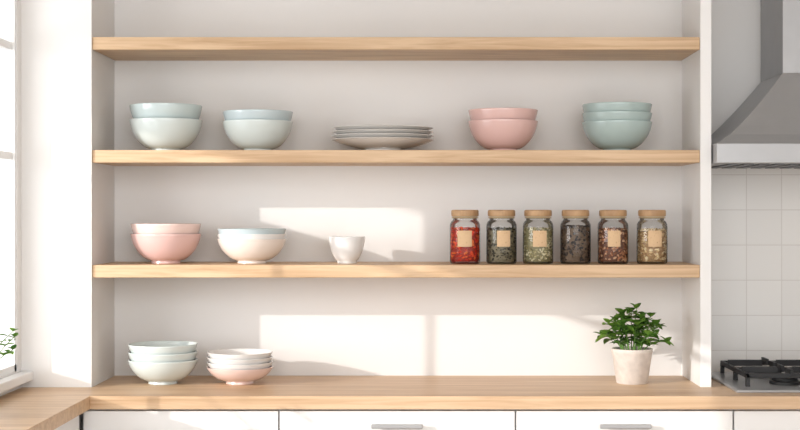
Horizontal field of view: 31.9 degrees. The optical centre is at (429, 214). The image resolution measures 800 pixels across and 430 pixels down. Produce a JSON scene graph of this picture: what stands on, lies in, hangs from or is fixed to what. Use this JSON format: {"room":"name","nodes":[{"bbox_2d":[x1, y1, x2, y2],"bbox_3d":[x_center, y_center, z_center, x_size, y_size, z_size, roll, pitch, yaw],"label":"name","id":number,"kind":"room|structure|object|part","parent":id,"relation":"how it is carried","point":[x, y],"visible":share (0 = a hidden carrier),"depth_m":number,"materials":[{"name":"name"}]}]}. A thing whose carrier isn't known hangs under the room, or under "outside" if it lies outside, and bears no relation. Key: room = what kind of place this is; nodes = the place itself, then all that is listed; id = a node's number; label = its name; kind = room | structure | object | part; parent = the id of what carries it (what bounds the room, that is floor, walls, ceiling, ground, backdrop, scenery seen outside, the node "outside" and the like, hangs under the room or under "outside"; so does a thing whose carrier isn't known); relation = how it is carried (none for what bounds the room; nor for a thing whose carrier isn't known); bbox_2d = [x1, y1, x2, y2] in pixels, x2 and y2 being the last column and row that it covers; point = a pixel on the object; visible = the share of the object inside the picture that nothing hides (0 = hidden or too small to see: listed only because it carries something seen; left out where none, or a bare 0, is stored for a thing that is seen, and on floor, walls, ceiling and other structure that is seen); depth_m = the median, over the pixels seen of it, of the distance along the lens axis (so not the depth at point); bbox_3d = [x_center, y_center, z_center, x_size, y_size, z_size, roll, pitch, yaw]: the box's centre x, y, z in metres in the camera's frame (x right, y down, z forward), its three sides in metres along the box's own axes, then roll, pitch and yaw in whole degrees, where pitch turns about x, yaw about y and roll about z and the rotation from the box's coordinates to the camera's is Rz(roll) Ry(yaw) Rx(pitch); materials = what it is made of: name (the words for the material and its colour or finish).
{"room":"kitchen","nodes":[
{"label":"kitchen","id":0,"kind":"room"},
{"bbox_2d":[0,0,20,395],"bbox_3d":[-1.070,0.080,1.625,0.100,2.500,4.650,0,0,0],"label":"wall","id":1,"kind":"structure","parent":0,"point":[18,2],"depth_m":3.46,"materials":[{"name":"paint"}]},
{"bbox_2d":[0,0,15,376],"bbox_3d":[-1.038,-0.135,2.805,0.032,1.040,1.310,0,0,0],"label":"window","id":2,"kind":"structure","parent":1,"relation":"in","point":[8,40],"depth_m":3.44,"materials":[{"name":"paint"}]},
{"bbox_2d":[0,371,32,392],"bbox_3d":[-1.005,0.401,2.807,0.030,0.023,1.374,0,0,0],"label":"window sill","id":3,"kind":"structure","parent":1,"relation":"attached to","point":[14,380],"depth_m":3.35,"materials":[{"name":"paint"}]},
{"bbox_2d":[0,327,18,358],"bbox_3d":[-0.952,0.339,3.044,0.083,0.182,0.288,0,0,0],"label":"potted plant","id":4,"kind":"object","parent":3,"relation":"on","point":[14,335],"visible":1,"depth_m":3.11,"materials":[{"name":"green plant"}]},
{"bbox_3d":[-0.945,0.311,3.050,0.042,0.104,0.261,0,0,0],"label":"stem","id":5,"kind":"part","parent":4,"relation":"part of","materials":[{"name":"green plant"}]},
{"bbox_2d":[21,0,114,429],"bbox_3d":[-0.932,0.080,3.663,0.175,2.500,0.335,0,0,0],"label":"wall pillar","id":6,"kind":"structure","parent":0,"point":[68,86],"depth_m":3.50,"materials":[{"name":"paint"}]},
{"bbox_2d":[115,0,681,375],"bbox_3d":[-0.085,0.080,3.790,1.520,2.500,0.080,0,0,0],"label":"wall niche","id":7,"kind":"object","parent":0,"point":[311,326],"visible":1,"depth_m":3.75,"materials":[{"name":"paint"}]},
{"bbox_2d":[92,37,699,60],"bbox_3d":[-0.085,-0.429,3.625,1.519,0.032,0.250,0,0,0],"label":"wall shelf","id":8,"kind":"object","parent":7,"relation":"attached to","point":[115,48],"visible":1,"depth_m":3.50,"materials":[{"name":"brown wood"}]},
{"bbox_2d":[92,150,699,165],"bbox_3d":[-0.085,-0.147,3.625,1.519,0.032,0.250,0,0,0],"label":"wall shelf","id":9,"kind":"object","parent":7,"relation":"attached to","point":[107,157],"visible":1,"depth_m":3.50,"materials":[{"name":"brown wood"}]},
{"bbox_2d":[129,118,201,149],"bbox_3d":[-0.683,-0.204,3.620,0.186,0.083,0.186,0,0,-21],"label":"bowl","id":10,"kind":"object","parent":9,"relation":"on","point":[152,133],"visible":0.94,"depth_m":3.56,"materials":[{"name":"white ceramic"}]},
{"bbox_2d":[129,103,201,118],"bbox_3d":[-0.683,-0.241,3.620,0.185,0.083,0.185,0,0,38],"label":"bowl","id":11,"kind":"object","parent":10,"relation":"in","point":[139,110],"visible":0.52,"depth_m":3.54,"materials":[{"name":"teal ceramic"}]},
{"bbox_2d":[223,119,292,149],"bbox_3d":[-0.445,-0.202,3.620,0.181,0.079,0.181,0,0,-44],"label":"bowl","id":12,"kind":"object","parent":9,"relation":"on","point":[246,134],"visible":0.91,"depth_m":3.56,"materials":[{"name":"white ceramic"}]},
{"bbox_2d":[223,109,292,120],"bbox_3d":[-0.445,-0.227,3.620,0.180,0.079,0.180,0,0,-25],"label":"bowl","id":13,"kind":"object","parent":12,"relation":"in","point":[240,113],"visible":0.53,"depth_m":3.54,"materials":[{"name":"blue ceramic"}]},
{"bbox_2d":[332,137,433,149],"bbox_3d":[-0.122,-0.179,3.625,0.264,0.032,0.264,0,0,-4],"label":"plate","id":14,"kind":"object","parent":9,"relation":"on","point":[366,143],"visible":0.9,"depth_m":3.55,"materials":[{"name":"ceramic"}]},
{"bbox_2d":[332,133,433,138],"bbox_3d":[-0.122,-0.189,3.625,0.263,0.032,0.263,0,0,-36],"label":"plate","id":15,"kind":"object","parent":14,"relation":"on","point":[351,135],"visible":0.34,"depth_m":3.52,"materials":[{"name":"ceramic"}]},
{"bbox_2d":[333,129,432,134],"bbox_3d":[-0.122,-0.199,3.625,0.262,0.032,0.262,0,0,-20],"label":"plate","id":16,"kind":"object","parent":15,"relation":"on","point":[350,131],"visible":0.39,"depth_m":3.52,"materials":[{"name":"ceramic"}]},
{"bbox_2d":[333,125,432,130],"bbox_3d":[-0.122,-0.209,3.625,0.261,0.032,0.261,0,0,6],"label":"plate","id":17,"kind":"object","parent":16,"relation":"on","point":[413,127],"visible":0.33,"depth_m":3.52,"materials":[{"name":"ceramic"}]},
{"bbox_2d":[468,119,537,149],"bbox_3d":[0.189,-0.203,3.620,0.181,0.080,0.181,0,0,-13],"label":"bowl","id":18,"kind":"object","parent":9,"relation":"on","point":[491,134],"visible":0.9,"depth_m":3.56,"materials":[{"name":"pink ceramic"}]},
{"bbox_2d":[468,108,537,119],"bbox_3d":[0.189,-0.231,3.620,0.180,0.080,0.180,0,0,31],"label":"bowl","id":19,"kind":"object","parent":18,"relation":"on","point":[480,113],"visible":0.48,"depth_m":3.54,"materials":[{"name":"pink ceramic"}]},
{"bbox_2d":[582,120,651,149],"bbox_3d":[0.483,-0.201,3.620,0.181,0.078,0.181,0,0,-24],"label":"bowl","id":20,"kind":"object","parent":9,"relation":"on","point":[603,134],"visible":0.94,"depth_m":3.56,"materials":[{"name":"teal ceramic"}]},
{"bbox_2d":[582,111,651,121],"bbox_3d":[0.483,-0.224,3.620,0.180,0.078,0.180,0,0,-31],"label":"bowl","id":21,"kind":"object","parent":20,"relation":"on","point":[598,115],"visible":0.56,"depth_m":3.54,"materials":[{"name":"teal ceramic"}]},
{"bbox_2d":[582,102,651,112],"bbox_3d":[0.483,-0.247,3.620,0.180,0.078,0.180,0,0,34],"label":"bowl","id":22,"kind":"object","parent":21,"relation":"on","point":[599,106],"visible":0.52,"depth_m":3.54,"materials":[{"name":"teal ceramic"}]},
{"bbox_2d":[92,262,699,277],"bbox_3d":[-0.085,0.141,3.625,1.519,0.032,0.250,0,0,0],"label":"wall shelf","id":23,"kind":"object","parent":7,"relation":"attached to","point":[112,269],"visible":1,"depth_m":3.50,"materials":[{"name":"brown wood"}]},
{"bbox_2d":[130,233,200,263],"bbox_3d":[-0.683,0.086,3.620,0.181,0.077,0.181,0,0,-14],"label":"bowl","id":24,"kind":"object","parent":23,"relation":"on","point":[157,248],"visible":0.98,"depth_m":3.56,"materials":[{"name":"pink ceramic"}]},
{"bbox_2d":[130,223,200,233],"bbox_3d":[-0.683,0.061,3.620,0.180,0.077,0.180,0,0,-43],"label":"bowl","id":25,"kind":"object","parent":24,"relation":"in","point":[137,228],"visible":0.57,"depth_m":3.55,"materials":[{"name":"ceramic"}]},
{"bbox_2d":[217,239,286,263],"bbox_3d":[-0.460,0.093,3.620,0.178,0.064,0.178,0,0,13],"label":"bowl","id":26,"kind":"object","parent":23,"relation":"on","point":[245,251],"visible":0.94,"depth_m":3.56,"materials":[{"name":"beige ceramic"}]},
{"bbox_2d":[217,234,285,238],"bbox_3d":[-0.460,0.080,3.620,0.178,0.064,0.178,0,0,-36],"label":"bowl","id":27,"kind":"object","parent":26,"relation":"on","point":[220,236],"visible":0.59,"depth_m":3.54,"materials":[{"name":"white ceramic"}]},
{"bbox_2d":[218,228,285,233],"bbox_3d":[-0.460,0.067,3.620,0.177,0.064,0.177,0,0,34],"label":"bowl","id":28,"kind":"object","parent":27,"relation":"on","point":[226,230],"visible":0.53,"depth_m":3.55,"materials":[{"name":"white ceramic"}]},
{"bbox_2d":[329,236,364,263],"bbox_3d":[-0.215,0.090,3.620,0.094,0.070,0.094,0,0,0],"label":"cup","id":29,"kind":"object","parent":23,"relation":"on","point":[345,249],"visible":1,"depth_m":3.59,"materials":[{"name":"white ceramic"}]},
{"bbox_2d":[450,210,479,263],"bbox_3d":[0.090,0.056,3.600,0.078,0.138,0.079,0,0,0],"label":"spice jar","id":30,"kind":"object","parent":23,"relation":"on","point":[464,238],"visible":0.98,"depth_m":3.57,"materials":[{"name":"clear glass"}]},
{"bbox_2d":[450,227,479,261],"bbox_3d":[0.090,0.074,3.600,0.075,0.090,0.075,0,0,0],"label":"chili flakes","id":31,"kind":"object","parent":30,"relation":"in","point":[458,254],"visible":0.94,"depth_m":3.57,"materials":[{"name":"red food"}]},
{"bbox_3d":[0.090,-0.005,3.600,0.071,0.016,0.071,0,0,0],"label":"lid","id":32,"kind":"part","parent":30,"relation":"part of","materials":[{"name":"brown wood"}]},
{"bbox_2d":[486,210,516,263],"bbox_3d":[0.184,0.056,3.600,0.078,0.138,0.079,0,0,0],"label":"spice jar","id":33,"kind":"object","parent":23,"relation":"on","point":[503,237],"visible":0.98,"depth_m":3.57,"materials":[{"name":"clear glass"}]},
{"bbox_2d":[487,227,515,261],"bbox_3d":[0.184,0.075,3.600,0.075,0.089,0.075,0,0,0],"label":"dried herbs","id":34,"kind":"object","parent":33,"relation":"in","point":[495,254],"visible":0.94,"depth_m":3.57,"materials":[{"name":"food"}]},
{"bbox_3d":[0.184,-0.005,3.600,0.071,0.016,0.071,0,0,-23],"label":"lid","id":35,"kind":"part","parent":33,"relation":"part of","materials":[{"name":"brown wood"}]},
{"bbox_2d":[523,210,552,263],"bbox_3d":[0.278,0.056,3.600,0.078,0.138,0.079,0,0,0],"label":"spice jar","id":36,"kind":"object","parent":23,"relation":"on","point":[539,237],"visible":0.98,"depth_m":3.57,"materials":[{"name":"clear glass"}]},
{"bbox_2d":[523,227,552,261],"bbox_3d":[0.278,0.075,3.600,0.075,0.089,0.075,0,0,0],"label":"seeds","id":37,"kind":"object","parent":36,"relation":"in","point":[532,254],"visible":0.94,"depth_m":3.57,"materials":[{"name":"food"}]},
{"bbox_3d":[0.278,-0.005,3.600,0.071,0.016,0.071,0,0,44],"label":"lid","id":38,"kind":"part","parent":36,"relation":"part of","materials":[{"name":"brown wood"}]},
{"bbox_2d":[560,210,590,263],"bbox_3d":[0.374,0.056,3.600,0.078,0.138,0.078,0,0,0],"label":"spice jar","id":39,"kind":"object","parent":23,"relation":"on","point":[567,214],"visible":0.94,"depth_m":3.58,"materials":[{"name":"clear glass"}]},
{"bbox_2d":[561,225,589,261],"bbox_3d":[0.374,0.072,3.600,0.075,0.095,0.075,0,0,0],"label":"peppercorns","id":40,"kind":"object","parent":39,"relation":"in","point":[575,246],"visible":1,"depth_m":3.57,"materials":[{"name":"black food"}]},
{"bbox_3d":[0.374,-0.005,3.600,0.071,0.016,0.071,0,0,21],"label":"lid","id":41,"kind":"part","parent":39,"relation":"part of","materials":[{"name":"brown wood"}]},
{"bbox_2d":[598,210,627,263],"bbox_3d":[0.471,0.056,3.600,0.078,0.138,0.079,0,0,0],"label":"spice jar","id":42,"kind":"object","parent":23,"relation":"on","point":[613,236],"visible":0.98,"depth_m":3.57,"materials":[{"name":"clear glass"}]},
{"bbox_2d":[598,227,627,261],"bbox_3d":[0.471,0.075,3.600,0.075,0.088,0.075,0,0,0],"label":"spice","id":43,"kind":"object","parent":42,"relation":"in","point":[606,254],"visible":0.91,"depth_m":3.57,"materials":[{"name":"brown food"}]},
{"bbox_3d":[0.471,-0.005,3.600,0.071,0.016,0.071,0,0,-2],"label":"lid","id":44,"kind":"part","parent":42,"relation":"part of","materials":[{"name":"brown wood"}]},
{"bbox_2d":[637,210,666,263],"bbox_3d":[0.571,0.056,3.600,0.078,0.138,0.079,0,0,0],"label":"spice jar","id":45,"kind":"object","parent":23,"relation":"on","point":[654,237],"visible":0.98,"depth_m":3.57,"materials":[{"name":"clear glass"}]},
{"bbox_2d":[637,228,666,261],"bbox_3d":[0.571,0.076,3.600,0.075,0.087,0.075,0,0,0],"label":"ginger root","id":46,"kind":"object","parent":45,"relation":"in","point":[645,253],"visible":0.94,"depth_m":3.57,"materials":[{"name":"beige food"}]},
{"bbox_3d":[0.571,-0.005,3.600,0.071,0.016,0.071,0,0,-25],"label":"lid","id":47,"kind":"part","parent":45,"relation":"part of","materials":[{"name":"brown wood"}]},
{"bbox_2d":[711,0,760,134],"bbox_3d":[0.465,0.080,3.890,2.970,2.500,0.120,0,0,0],"label":"wall","id":48,"kind":"structure","parent":0,"point":[735,24],"depth_m":3.83,"materials":[{"name":"paint"}]},
{"bbox_2d":[711,168,799,371],"bbox_3d":[1.326,0.130,3.826,1.248,0.600,0.008,0,0,0],"label":"tiles","id":49,"kind":"structure","parent":48,"relation":"attached to","point":[755,213],"depth_m":3.82,"materials":[{"name":"white tile"}]},
{"bbox_2d":[711,0,799,168],"bbox_3d":[1.020,-0.647,3.635,0.628,1.044,0.369,0,0,0],"label":"range hood","id":50,"kind":"object","parent":48,"relation":"attached to","point":[764,131],"visible":0.84,"depth_m":3.55,"materials":[{"name":"metal"}]},
{"bbox_3d":[0.455,1.380,1.625,3.190,0.100,4.650,0,0,0],"label":"floor","id":51,"kind":"structure","parent":0,"visible":0},
{"bbox_2d":[54,416,78,429],"bbox_3d":[-0.922,0.896,2.612,0.186,0.868,1.404,0,0,0],"label":"base cabinet","id":52,"kind":"object","parent":51,"relation":"on","point":[73,424],"visible":0.02,"depth_m":3.24,"materials":[{"name":"white paint"}]},
{"bbox_2d":[0,376,799,429],"bbox_3d":[0.440,0.446,2.861,2.920,0.031,1.922,0,0,0],"label":"countertop","id":53,"kind":"structure","parent":52,"relation":"on","point":[23,408],"depth_m":3.35,"materials":[{"name":"brown wood"}]},
{"bbox_2d":[128,358,197,384],"bbox_3d":[-0.682,0.399,3.575,0.176,0.062,0.176,0,0,-18],"label":"bowl","id":54,"kind":"object","parent":53,"relation":"on","point":[167,373],"visible":0.88,"depth_m":3.51,"materials":[{"name":"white ceramic"}]},
{"bbox_2d":[128,350,197,362],"bbox_3d":[-0.682,0.379,3.575,0.176,0.062,0.176,0,0,44],"label":"bowl","id":55,"kind":"object","parent":54,"relation":"on","point":[187,356],"visible":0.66,"depth_m":3.50,"materials":[{"name":"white ceramic"}]},
{"bbox_2d":[128,341,197,354],"bbox_3d":[-0.682,0.359,3.575,0.175,0.062,0.175,0,0,24],"label":"bowl","id":56,"kind":"object","parent":55,"relation":"on","point":[145,347],"visible":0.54,"depth_m":3.52,"materials":[{"name":"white ceramic"}]},
{"bbox_2d":[207,365,272,384],"bbox_3d":[-0.485,0.408,3.575,0.168,0.043,0.168,0,0,-16],"label":"bowl","id":57,"kind":"object","parent":53,"relation":"on","point":[232,377],"visible":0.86,"depth_m":3.52,"materials":[{"name":"ceramic"}]},
{"bbox_2d":[207,360,272,369],"bbox_3d":[-0.485,0.396,3.575,0.168,0.043,0.168,0,0,-25],"label":"bowl","id":58,"kind":"object","parent":57,"relation":"on","point":[265,365],"visible":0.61,"depth_m":3.51,"materials":[{"name":"white ceramic"}]},
{"bbox_2d":[207,355,272,364],"bbox_3d":[-0.485,0.383,3.575,0.167,0.043,0.167,0,0,-10],"label":"bowl","id":59,"kind":"object","parent":58,"relation":"on","point":[265,360],"visible":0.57,"depth_m":3.51,"materials":[{"name":"white ceramic"}]},
{"bbox_2d":[207,348,272,359],"bbox_3d":[-0.485,0.370,3.575,0.166,0.043,0.166,0,0,40],"label":"bowl","id":60,"kind":"object","parent":59,"relation":"on","point":[243,353],"visible":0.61,"depth_m":3.57,"materials":[{"name":"white ceramic"}]},
{"bbox_2d":[594,303,673,384],"bbox_3d":[0.521,0.328,3.586,0.206,0.204,0.154,0,0,0],"label":"potted plant","id":61,"kind":"object","parent":53,"relation":"on","point":[631,363],"visible":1,"depth_m":3.55,"materials":[{"name":"green plant"}]},
{"bbox_3d":[0.523,0.294,3.583,0.161,0.108,0.111,0,0,0],"label":"stem","id":62,"kind":"part","parent":61,"relation":"part of","materials":[{"name":"green plant"}]},
{"bbox_3d":[0.516,0.385,3.580,0.105,0.089,0.105,0,0,0],"label":"pot","id":63,"kind":"part","parent":61,"relation":"part of","materials":[{"name":"ceramic"}]},
{"bbox_2d":[682,0,710,386],"bbox_3d":[0.689,-0.370,3.663,0.028,1.600,0.335,0,0,0],"label":"panel","id":64,"kind":"object","parent":53,"relation":"on","point":[696,14],"visible":0.75,"depth_m":3.52,"materials":[{"name":"white paint"}]},
{"bbox_2d":[711,357,799,392],"bbox_3d":[1.030,0.405,3.580,0.580,0.050,0.400,0,0,0],"label":"gas hob","id":65,"kind":"object","parent":53,"relation":"in","point":[752,377],"visible":0.98,"depth_m":3.51,"materials":[{"name":"metal"}]},
{"bbox_3d":[1.030,0.426,3.580,0.580,0.007,0.400,0,0,0],"label":"hob plate","id":66,"kind":"part","parent":65,"relation":"part of","materials":[{"name":"metal"}]},
{"bbox_3d":[0.890,0.414,3.512,0.076,0.018,0.076,0,0,0],"label":"burner","id":67,"kind":"part","parent":65,"relation":"part of","materials":[{"name":"metal"}]},
{"bbox_2d":[83,409,279,429],"bbox_3d":[-0.594,0.896,3.529,0.467,0.868,0.433,0,0,0],"label":"base cabinet","id":68,"kind":"object","parent":51,"relation":"on","point":[93,419],"visible":0.5,"depth_m":3.33,"materials":[{"name":"white paint"}]},
{"bbox_2d":[280,409,514,429],"bbox_3d":[-0.078,0.896,3.529,0.563,0.868,0.433,0,0,0],"label":"drawer","id":69,"kind":"object","parent":51,"relation":"on","point":[290,419],"visible":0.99,"depth_m":3.33,"materials":[{"name":"white paint"}]},
{"bbox_3d":[-0.078,0.501,3.324,0.122,0.010,0.023,0,0,0],"label":"handle","id":70,"kind":"part","parent":69,"relation":"part of","materials":[{"name":"metal"}]},
{"bbox_2d":[515,409,732,429],"bbox_3d":[0.464,0.896,3.529,0.518,0.868,0.433,0,0,0],"label":"drawer","id":71,"kind":"object","parent":51,"relation":"on","point":[525,419],"visible":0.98,"depth_m":3.33,"materials":[{"name":"white paint"}]},
{"bbox_3d":[0.464,0.501,3.324,0.122,0.010,0.023,0,0,0],"label":"handle","id":72,"kind":"part","parent":71,"relation":"part of","materials":[{"name":"metal"}]},
{"bbox_2d":[731,409,799,429],"bbox_3d":[1.012,0.896,3.529,0.576,0.868,0.433,0,0,0],"label":"base cabinet","id":73,"kind":"object","parent":51,"relation":"on","point":[743,419],"visible":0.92,"depth_m":3.33,"materials":[{"name":"white paint"}]}
]}

